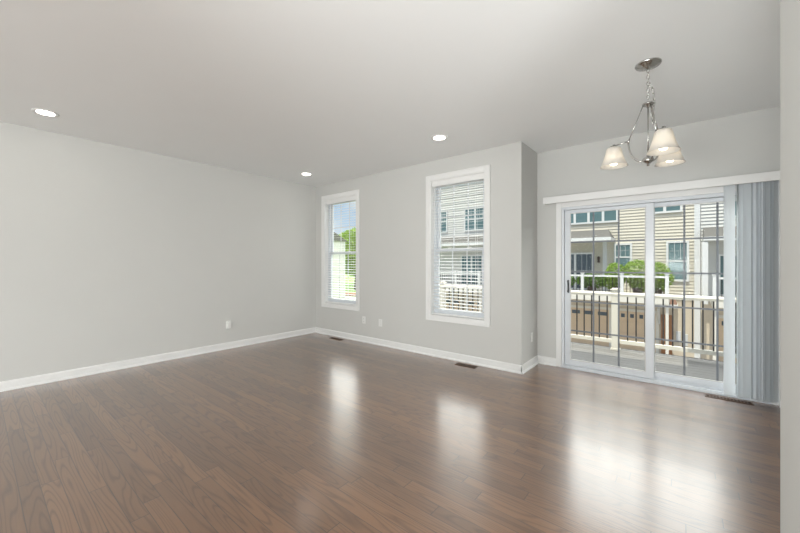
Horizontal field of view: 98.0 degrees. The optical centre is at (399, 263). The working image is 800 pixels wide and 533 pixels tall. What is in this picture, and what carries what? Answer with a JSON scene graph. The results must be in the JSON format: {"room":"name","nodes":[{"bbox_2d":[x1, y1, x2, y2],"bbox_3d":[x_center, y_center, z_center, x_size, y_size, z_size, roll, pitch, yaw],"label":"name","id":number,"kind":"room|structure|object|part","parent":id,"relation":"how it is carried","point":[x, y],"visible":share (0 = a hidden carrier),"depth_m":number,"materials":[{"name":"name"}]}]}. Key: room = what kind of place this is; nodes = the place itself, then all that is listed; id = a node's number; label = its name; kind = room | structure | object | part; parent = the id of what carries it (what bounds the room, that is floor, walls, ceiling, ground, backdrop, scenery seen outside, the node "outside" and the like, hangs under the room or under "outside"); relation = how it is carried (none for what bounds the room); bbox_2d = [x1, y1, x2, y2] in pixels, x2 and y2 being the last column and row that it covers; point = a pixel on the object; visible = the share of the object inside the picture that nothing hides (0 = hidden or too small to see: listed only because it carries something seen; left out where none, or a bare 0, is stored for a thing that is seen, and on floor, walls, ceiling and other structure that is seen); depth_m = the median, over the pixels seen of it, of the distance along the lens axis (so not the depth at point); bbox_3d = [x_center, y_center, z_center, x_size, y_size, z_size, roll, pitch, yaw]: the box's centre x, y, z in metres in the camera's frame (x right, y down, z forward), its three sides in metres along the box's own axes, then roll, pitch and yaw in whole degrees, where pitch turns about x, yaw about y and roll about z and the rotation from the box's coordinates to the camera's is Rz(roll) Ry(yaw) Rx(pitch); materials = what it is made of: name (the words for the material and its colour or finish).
{"room":"empty living room","nodes":[
{"label":"empty living room","id":0,"kind":"room"},
{"bbox_2d":[0,122,315,381],"bbox_3d":[-4.387,-0.069,3.238,0.150,2.738,8.983,0,0,39],"label":"wall","id":1,"kind":"structure","parent":0,"point":[109,253],"depth_m":4.38,"materials":[{"name":"grey paint"}]},
{"bbox_2d":[0,327,315,391],"bbox_3d":[-4.319,1.251,3.182,0.026,0.098,8.683,0,0,39],"label":"baseboard","id":2,"kind":"structure","parent":1,"relation":"attached to","point":[13,384],"depth_m":4.38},
{"bbox_2d":[226,320,230,328],"bbox_3d":[-2.596,0.933,5.282,0.048,0.116,0.072,0,0,39],"label":"wall outlet","id":3,"kind":"object","parent":1,"relation":"attached to","point":[228,323],"visible":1,"depth_m":5.26,"materials":[{"name":"plastic"}]},
{"bbox_2d":[0,333,779,532],"bbox_3d":[-0.513,1.360,0.457,9.672,0.120,9.561,0,0,39],"label":"floor","id":4,"kind":"structure","parent":0,"point":[312,432],"depth_m":2.38,"materials":[{"name":"brown wood"}]},
{"bbox_2d":[455,362,477,368],"bbox_3d":[0.841,1.297,4.415,0.280,0.006,0.100,0,0,39],"label":"floor vent","id":5,"kind":"object","parent":4,"relation":"in","point":[458,363],"visible":1,"depth_m":4.40,"materials":[{"name":"brown metal"}]},
{"bbox_2d":[705,394,753,404],"bbox_3d":[3.129,1.297,3.314,0.340,0.006,0.075,0,0,39],"label":"floor vent","id":6,"kind":"object","parent":4,"relation":"in","point":[706,395],"visible":1,"depth_m":3.30,"materials":[{"name":"metal"}]},
{"bbox_2d":[0,0,779,186],"bbox_3d":[-0.513,-1.538,0.457,9.672,0.200,9.561,0,0,39],"label":"ceiling","id":7,"kind":"structure","parent":0,"point":[333,91],"depth_m":2.62,"materials":[{"name":"paint"}]},
{"bbox_2d":[31,108,58,116],"bbox_3d":[-3.385,-1.435,3.322,0.190,0.006,0.190,0,0,39],"label":"recessed light","id":8,"kind":"object","parent":7,"relation":"in","point":[43,112],"visible":1,"depth_m":3.31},
{"bbox_2d":[300,172,311,175],"bbox_3d":[-1.510,-1.435,5.606,0.190,0.006,0.190,0,0,39],"label":"recessed light","id":9,"kind":"object","parent":7,"relation":"in","point":[304,173],"visible":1,"depth_m":5.62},
{"bbox_2d":[431,134,447,140],"bbox_3d":[0.451,-1.435,3.978,0.190,0.006,0.190,0,0,39],"label":"recessed light","id":10,"kind":"object","parent":7,"relation":"in","point":[439,137],"visible":1,"depth_m":3.97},
{"bbox_2d":[600,57,685,169],"bbox_3d":[1.749,-1.068,2.534,0.520,0.739,0.557,0,0,39],"label":"chandelier","id":11,"kind":"object","parent":7,"relation":"hanging from","point":[664,144],"visible":1,"depth_m":2.51,"materials":[{"name":"white glass"}]},
{"bbox_3d":[1.633,-0.809,2.657,0.186,0.142,0.186,0,0,39],"label":"lamp shade","id":12,"kind":"part","parent":11,"relation":"part of","materials":[{"name":"white glass"}]},
{"bbox_3d":[1.696,-0.829,2.599,0.216,0.184,0.014,0,0,43],"label":"arm","id":13,"kind":"part","parent":11,"relation":"part of","materials":[{"name":"silver metal"}]},
{"bbox_3d":[1.736,-1.030,2.561,0.094,0.237,0.007,0,0,43],"label":"rod","id":14,"kind":"part","parent":11,"relation":"part of","materials":[{"name":"silver metal"}]},
{"bbox_3d":[1.790,-0.955,2.510,0.008,0.370,0.008,0,0,39],"label":"stem","id":15,"kind":"part","parent":11,"relation":"part of","materials":[{"name":"silver metal"}]},
{"bbox_3d":[1.790,-1.282,2.510,0.016,0.244,0.016,0,0,-35],"label":"chain","id":16,"kind":"part","parent":11,"relation":"part of","materials":[{"name":"silver metal"}]},
{"bbox_3d":[1.819,-1.149,2.510,0.046,0.314,0.020,0,0,0],"label":"spare chain","id":17,"kind":"part","parent":11,"relation":"part of","materials":[{"name":"silver metal"}]},
{"bbox_3d":[1.774,-1.030,2.438,0.007,0.237,0.094,0,0,13],"label":"rod","id":18,"kind":"part","parent":11,"relation":"part of","materials":[{"name":"silver metal"}]},
{"bbox_3d":[1.742,-0.809,2.301,0.186,0.142,0.186,0,0,39],"label":"lamp shade","id":19,"kind":"part","parent":11,"relation":"part of","materials":[{"name":"white glass"}]},
{"bbox_3d":[1.996,-0.809,2.573,0.186,0.142,0.186,0,0,39],"label":"lamp shade","id":20,"kind":"part","parent":11,"relation":"part of","materials":[{"name":"white glass"}]},
{"bbox_2d":[316,144,508,362],"bbox_3d":[-0.148,-0.069,5.481,3.894,2.738,0.150,0,0,39],"label":"wall","id":21,"kind":"structure","parent":0,"point":[392,202],"depth_m":5.15,"materials":[{"name":"grey paint"}]},
{"bbox_2d":[321,189,359,310],"bbox_3d":[-1.015,-0.215,6.172,0.981,2.031,0.174,0,0,39],"label":"window","id":22,"kind":"structure","parent":21,"relation":"in","point":[325,249],"depth_m":6.38,"materials":[{"name":"white plastic"}]},
{"bbox_2d":[326,195,355,305],"bbox_3d":[-1.034,-0.216,6.149,0.811,1.867,0.063,0,0,39],"label":"horizontal blind","id":23,"kind":"object","parent":22,"relation":"attached to","point":[349,198],"visible":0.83,"depth_m":6.15,"materials":[{"name":"white plastic"}]},
{"bbox_3d":[-1.031,0.708,6.153,0.803,0.018,0.050,0,0,39],"label":"rail","id":24,"kind":"part","parent":23,"relation":"part of","materials":[{"name":"white plastic"}]},
{"bbox_3d":[-0.984,-0.214,6.210,0.819,1.871,0.075,0,0,39],"label":"frame","id":25,"kind":"part","parent":22,"relation":"part of","materials":[{"name":"white plastic"}]},
{"bbox_3d":[-0.995,0.241,6.197,0.755,0.896,0.030,0,0,39],"label":"sash","id":26,"kind":"part","parent":22,"relation":"part of","materials":[{"name":"white plastic"}]},
{"bbox_3d":[-0.974,-0.642,6.222,0.755,0.951,0.030,0,0,39],"label":"sash","id":27,"kind":"part","parent":22,"relation":"part of","materials":[{"name":"white plastic"}]},
{"bbox_2d":[334,202,355,250],"bbox_3d":[-0.978,-0.642,6.218,0.675,0.871,0.004,0,0,39],"label":"grille","id":28,"kind":"object","parent":22,"relation":"attached to","point":[349,226],"depth_m":6.14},
{"bbox_2d":[339,254,351,298],"bbox_3d":[-0.999,0.241,6.192,0.675,0.816,0.004,0,0,39],"label":"grille","id":29,"kind":"object","parent":22,"relation":"attached to","point":[339,254],"depth_m":6.15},
{"bbox_2d":[315,327,521,373],"bbox_3d":[-0.082,1.251,5.315,3.906,0.098,0.026,0,0,39],"label":"baseboard","id":30,"kind":"structure","parent":21,"relation":"attached to","point":[515,368],"depth_m":4.90,"materials":[{"name":"white wood"}]},
{"bbox_2d":[426,164,489,326],"bbox_3d":[0.794,-0.215,4.699,0.970,2.031,0.174,0,0,39],"label":"window","id":31,"kind":"structure","parent":21,"relation":"in","point":[433,235],"depth_m":4.78,"materials":[{"name":"white plastic"}]},
{"bbox_2d":[432,173,483,319],"bbox_3d":[0.776,-0.216,4.676,0.800,1.867,0.063,0,0,39],"label":"horizontal blind","id":32,"kind":"object","parent":31,"relation":"attached to","point":[478,176],"visible":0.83,"depth_m":4.64,"materials":[{"name":"white plastic"}]},
{"bbox_3d":[0.779,0.708,4.680,0.792,0.018,0.050,0,0,39],"label":"rail","id":33,"kind":"part","parent":32,"relation":"part of","materials":[{"name":"white plastic"}]},
{"bbox_3d":[0.990,-0.201,4.508,0.002,1.799,0.055,0,0,39],"label":"ladder cord","id":34,"kind":"part","parent":32,"relation":"part of","materials":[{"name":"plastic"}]},
{"bbox_3d":[0.826,-0.214,4.737,0.808,1.871,0.075,0,0,39],"label":"frame","id":35,"kind":"part","parent":31,"relation":"part of","materials":[{"name":"white plastic"}]},
{"bbox_3d":[0.815,0.241,4.724,0.744,0.896,0.030,0,0,39],"label":"sash","id":36,"kind":"part","parent":31,"relation":"part of","materials":[{"name":"white plastic"}]},
{"bbox_3d":[0.836,-0.642,4.749,0.744,0.951,0.030,0,0,39],"label":"sash","id":37,"kind":"part","parent":31,"relation":"part of","materials":[{"name":"white plastic"}]},
{"bbox_2d":[440,183,482,247],"bbox_3d":[0.832,-0.642,4.745,0.664,0.871,0.004,0,0,39],"label":"grille","id":38,"kind":"object","parent":31,"relation":"attached to","point":[453,216],"depth_m":4.82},
{"bbox_2d":[452,251,481,310],"bbox_3d":[0.811,0.241,4.719,0.664,0.816,0.004,0,0,39],"label":"grille","id":39,"kind":"object","parent":31,"relation":"attached to","point":[452,251],"depth_m":4.65,"materials":[{"name":"white plastic"}]},
{"bbox_2d":[509,141,536,364],"bbox_3d":[1.603,-0.069,4.429,0.150,2.738,0.728,0,0,39],"label":"wall","id":40,"kind":"structure","parent":0,"point":[522,159],"depth_m":4.17,"materials":[{"name":"grey paint"}]},
{"bbox_2d":[521,355,538,373],"bbox_3d":[1.619,1.251,4.310,0.026,0.098,0.592,0,0,39],"label":"baseboard","id":41,"kind":"structure","parent":40,"relation":"attached to","point":[531,363],"depth_m":4.28,"materials":[{"name":"white wood"}]},
{"bbox_2d":[537,106,779,357],"bbox_3d":[2.746,-0.069,3.871,2.328,2.738,0.150,0,0,39],"label":"wall","id":42,"kind":"structure","parent":0,"point":[749,142],"depth_m":3.88,"materials":[{"name":"grey paint"}]},
{"bbox_2d":[538,355,555,365],"bbox_3d":[1.879,1.251,4.463,0.236,0.098,0.026,0,0,39],"label":"baseboard","id":43,"kind":"structure","parent":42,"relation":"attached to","point":[545,360],"depth_m":4.45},
{"bbox_2d":[543,171,779,403],"bbox_3d":[2.642,0.222,3.782,2.068,2.097,0.112,0,0,39],"label":"vertical blind","id":44,"kind":"object","parent":42,"relation":"attached to","point":[757,194],"visible":0.95,"depth_m":3.27,"materials":[{"name":"white plastic"}]},
{"bbox_2d":[556,180,779,404],"bbox_3d":[2.756,0.272,3.826,1.929,2.057,0.169,0,0,39],"label":"door","id":45,"kind":"structure","parent":42,"relation":"attached to","point":[564,210],"depth_m":3.83,"materials":[{"name":"white plastic"}]},
{"bbox_3d":[2.083,0.280,4.334,0.036,0.240,0.006,0,0,39],"label":"handle plate","id":46,"kind":"part","parent":45,"relation":"part of","materials":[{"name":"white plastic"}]},
{"bbox_2d":[571,210,644,366],"bbox_3d":[2.416,0.287,4.082,0.770,1.817,0.005,0,0,39],"label":"grille","id":47,"kind":"object","parent":45,"relation":"attached to","point":[573,211],"depth_m":4.08,"materials":[{"name":"grey metal"}]},
{"bbox_3d":[2.424,0.302,4.083,0.901,1.923,0.036,0,0,39],"label":"sliding panel","id":48,"kind":"part","parent":45,"relation":"part of","materials":[{"name":"glass"}]},
{"bbox_3d":[3.106,0.302,3.598,0.911,1.923,0.036,0,0,39],"label":"fixed panel","id":49,"kind":"part","parent":45,"relation":"part of","materials":[{"name":"glass"}]},
{"bbox_2d":[655,202,735,380],"bbox_3d":[3.104,0.287,3.592,0.777,1.817,0.005,0,0,39],"label":"grille","id":50,"kind":"object","parent":45,"relation":"attached to","point":[717,237],"depth_m":3.63,"materials":[{"name":"grey metal"}]},
{"bbox_2d":[780,0,799,532],"bbox_3d":[2.747,-0.069,-0.025,3.708,2.738,0.530,0,0,39],"label":"wall","id":51,"kind":"structure","parent":0,"point":[789,9],"depth_m":1.23,"materials":[{"name":"grey paint"}]},
{"label":"outside","id":52,"kind":"structure","parent":0,"visible":0},
{"bbox_2d":[571,342,735,383],"bbox_3d":[2.878,1.547,4.764,7.950,0.280,2.544,0,0,39],"label":"deck","id":53,"kind":"object","parent":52,"point":[629,358],"visible":0.2,"depth_m":4.98,"materials":[{"name":"grey wood"}]},
{"bbox_2d":[440,281,735,357],"bbox_3d":[3.565,0.905,5.608,7.850,1.003,0.132,0,0,39],"label":"balcony railing","id":54,"kind":"object","parent":53,"relation":"on","point":[613,340],"visible":0.34,"depth_m":5.52,"materials":[{"name":"white wood"}]},
{"bbox_3d":[0.953,0.922,7.734,0.124,0.969,0.124,0,0,39],"label":"post","id":55,"kind":"part","parent":54,"relation":"part of","materials":[{"name":"white wood"}]},
{"bbox_3d":[3.565,0.503,5.608,7.850,0.063,0.124,0,0,39],"label":"rail","id":56,"kind":"part","parent":54,"relation":"part of","materials":[{"name":"white wood"}]},
{"bbox_3d":[3.505,0.922,5.657,0.124,0.969,0.124,0,0,39],"label":"post","id":57,"kind":"part","parent":54,"relation":"part of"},
{"bbox_3d":[3.565,1.266,5.608,7.850,0.057,0.060,0,0,39],"label":"rail","id":58,"kind":"part","parent":54,"relation":"part of","materials":[{"name":"white wood"}]},
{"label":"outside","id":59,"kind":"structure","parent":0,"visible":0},
{"bbox_3d":[7.782,4.500,10.750,29.500,0.200,15.500,0,0,39],"label":"driveway","id":60,"kind":"object","parent":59,"visible":0},
{"bbox_2d":[440,270,481,311],"bbox_3d":[3.272,2.415,21.763,4.800,3.970,2.050,0,0,39],"label":"balcony","id":61,"kind":"object","parent":60,"relation":"on","point":[478,273],"visible":0.3,"depth_m":19.93,"materials":[{"name":"white wood"}]},
{"bbox_3d":[2.676,0.575,21.030,4.800,0.080,0.090,0,0,39],"label":"rail","id":62,"kind":"part","parent":61,"relation":"part of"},
{"bbox_3d":[4.460,0.920,19.579,0.160,0.980,0.160,0,0,39],"label":"post","id":63,"kind":"part","parent":61,"relation":"part of","materials":[{"name":"white wood"}]},
{"bbox_3d":[4.554,3.050,19.695,0.100,2.700,0.100,0,0,39],"label":"support post","id":64,"kind":"part","parent":61,"relation":"part of","materials":[{"name":"white wood"}]},
{"bbox_2d":[440,181,482,311],"bbox_3d":[6.764,-1.300,25.484,8.440,11.400,10.930,0,0,39],"label":"townhouse","id":65,"kind":"structure","parent":60,"relation":"on","point":[447,229],"depth_m":22.42,"materials":[{"name":"beige paint"}]},
{"bbox_3d":[2.713,-2.770,23.493,0.980,1.290,0.017,0,0,39],"label":"pane","id":66,"kind":"part","parent":65,"relation":"part of","materials":[{"name":"teal glass"}]},
{"bbox_3d":[4.536,0.430,22.009,1.380,1.730,0.017,0,0,39],"label":"pane","id":67,"kind":"part","parent":65,"relation":"part of","materials":[{"name":"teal glass"}]},
{"bbox_3d":[4.730,-2.770,21.852,1.380,1.290,0.017,0,0,39],"label":"pane","id":68,"kind":"part","parent":65,"relation":"part of","materials":[{"name":"teal glass"}]},
{"bbox_2d":[571,273,669,353],"bbox_3d":[9.755,2.415,16.487,4.818,3.970,2.050,0,0,39],"label":"balcony","id":69,"kind":"object","parent":60,"relation":"on","point":[573,296],"visible":0.52,"depth_m":15.21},
{"bbox_3d":[8.533,0.920,16.263,0.160,0.980,0.160,0,0,39],"label":"post","id":70,"kind":"part","parent":69,"relation":"part of","materials":[{"name":"white wood"}]},
{"bbox_2d":[575,273,607,290],"bbox_3d":[9.047,0.909,16.426,1.436,1.001,0.706,0,0,39],"label":"shrub","id":71,"kind":"object","parent":69,"relation":"on","point":[599,280],"visible":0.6,"depth_m":16.29,"materials":[{"name":"green plant"}]},
{"bbox_2d":[603,262,625,288],"bbox_3d":[9.768,0.683,15.836,1.011,1.454,0.744,0,0,39],"label":"shrub","id":72,"kind":"object","parent":69,"relation":"on","point":[615,279],"visible":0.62,"depth_m":15.73,"materials":[{"name":"green plant"}]},
{"bbox_3d":[9.164,0.575,15.750,4.770,0.080,0.090,0,0,39],"label":"rail","id":73,"kind":"part","parent":69,"relation":"part of","materials":[{"name":"white wood"}]},
{"bbox_3d":[9.748,0.920,15.274,0.160,0.980,0.160,0,0,39],"label":"post","id":74,"kind":"part","parent":69,"relation":"part of","materials":[{"name":"white wood"}]},
{"bbox_2d":[632,288,643,292],"bbox_3d":[10.444,1.245,15.288,0.430,0.330,0.419,0,0,39],"label":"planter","id":75,"kind":"object","parent":69,"relation":"on","point":[634,290],"depth_m":15.16,"materials":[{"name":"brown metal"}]},
{"bbox_2d":[623,259,655,292],"bbox_3d":[10.495,0.610,15.246,1.260,1.600,0.756,0,0,39],"label":"shrub","id":76,"kind":"object","parent":69,"relation":"on","point":[630,264],"visible":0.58,"depth_m":15.22,"materials":[{"name":"green plant"}]},
{"bbox_2d":[655,288,663,293],"bbox_3d":[11.010,1.245,14.827,0.430,0.330,0.419,0,0,39],"label":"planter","id":77,"kind":"object","parent":69,"relation":"on","point":[657,290],"depth_m":14.67,"materials":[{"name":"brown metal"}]},
{"bbox_2d":[655,262,674,293],"bbox_3d":[11.061,0.668,14.778,1.018,1.484,0.762,0,0,39],"label":"shrub","id":78,"kind":"object","parent":69,"relation":"on","point":[659,265],"visible":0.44,"depth_m":14.63,"materials":[{"name":"green plant"}]},
{"bbox_3d":[10.965,0.920,14.284,0.160,0.980,0.160,0,0,39],"label":"post","id":79,"kind":"part","parent":69,"relation":"part of","materials":[{"name":"white wood"}]},
{"bbox_3d":[11.060,3.050,14.400,0.100,2.700,0.100,0,0,39],"label":"support post","id":80,"kind":"part","parent":69,"relation":"part of","materials":[{"name":"white wood"}]},
{"bbox_2d":[571,204,699,357],"bbox_3d":[12.839,-1.300,20.540,7.185,11.400,10.930,0,0,39],"label":"townhouse","id":81,"kind":"structure","parent":60,"relation":"on","point":[668,220],"depth_m":16.47,"materials":[{"name":"beige paint"}]},
{"bbox_3d":[9.182,0.415,18.228,1.560,1.760,0.017,0,0,39],"label":"pane","id":82,"kind":"part","parent":81,"relation":"part of","materials":[{"name":"grey glass"}]},
{"bbox_3d":[9.462,3.300,18.041,2.640,2.200,0.070,0,0,39],"label":"garage trim","id":83,"kind":"part","parent":81,"relation":"part of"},
{"bbox_3d":[9.671,-2.785,17.831,2.420,1.360,0.017,0,0,39],"label":"pane","id":84,"kind":"part","parent":81,"relation":"part of","materials":[{"name":"teal glass"}]},
{"bbox_3d":[10.826,-0.292,16.890,0.580,1.175,0.017,0,0,39],"label":"pane","id":85,"kind":"part","parent":81,"relation":"part of","materials":[{"name":"teal glass"}]},
{"bbox_3d":[11.273,3.300,16.567,1.710,2.200,0.070,0,0,39],"label":"garage trim","id":86,"kind":"part","parent":81,"relation":"part of","materials":[{"name":"beige wood"}]},
{"bbox_3d":[12.150,3.375,15.847,0.400,2.050,0.040,0,0,39],"label":"entry door","id":87,"kind":"part","parent":81,"relation":"part of","materials":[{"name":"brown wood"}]},
{"bbox_3d":[12.079,-2.993,15.870,1.090,1.245,0.017,0,0,39],"label":"pane","id":88,"kind":"part","parent":81,"relation":"part of","materials":[{"name":"teal glass"}]},
{"bbox_3d":[12.432,-0.095,15.583,0.640,1.640,0.017,0,0,39],"label":"pane","id":89,"kind":"part","parent":81,"relation":"part of","materials":[{"name":"teal glass"}]},
{"bbox_2d":[700,201,735,362],"bbox_3d":[18.507,-1.300,15.927,7.400,11.400,10.930,0,0,39],"label":"townhouse","id":90,"kind":"structure","parent":60,"relation":"on","point":[708,210],"depth_m":14.84,"materials":[{"name":"beige paint"}]},
{"bbox_3d":[12.327,0.395,14.052,0.180,2.510,0.160,0,0,39],"label":"canopy post","id":91,"kind":"part","parent":90,"relation":"part of","materials":[{"name":"white wood"}]},
{"bbox_3d":[14.134,0.500,14.198,1.560,1.620,0.017,0,0,39],"label":"pane","id":92,"kind":"part","parent":90,"relation":"part of","materials":[{"name":"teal glass"}]},
{"bbox_2d":[710,275,735,359],"bbox_3d":[13.960,2.415,13.065,3.440,3.970,2.050,0,0,39],"label":"balcony","id":93,"kind":"object","parent":60,"relation":"on","point":[721,304],"visible":0.09,"depth_m":13.32,"materials":[{"name":"white wood"}]},
{"bbox_3d":[12.091,0.920,13.367,0.160,0.980,0.160,0,0,39],"label":"post","id":94,"kind":"part","parent":93,"relation":"part of","materials":[{"name":"white wood"}]},
{"bbox_3d":[12.186,3.050,13.483,0.100,2.700,0.100,0,0,39],"label":"support post","id":95,"kind":"part","parent":93,"relation":"part of","materials":[{"name":"white wood"}]},
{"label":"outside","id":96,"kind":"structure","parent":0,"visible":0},
{"bbox_2d":[345,275,355,299],"bbox_3d":[11.743,4.500,77.796,200.000,0.200,124.500,0,0,39],"label":"lawn","id":97,"kind":"structure","parent":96,"point":[346,281],"depth_m":68.70,"materials":[{"name":"green plant"}]},
{"bbox_2d":[333,232,346,298],"bbox_3d":[-11.329,0.200,43.388,8.050,8.400,5.600,0,0,39],"label":"house","id":98,"kind":"structure","parent":97,"relation":"on","point":[337,238],"depth_m":42.14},
{"bbox_2d":[341,227,355,289],"bbox_3d":[-6.974,-0.819,56.898,10.315,10.469,6.026,0,0,39],"label":"tree","id":99,"kind":"object","parent":97,"relation":"on","point":[345,236],"visible":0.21,"depth_m":55.63,"materials":[{"name":"green plant"}]}
]}

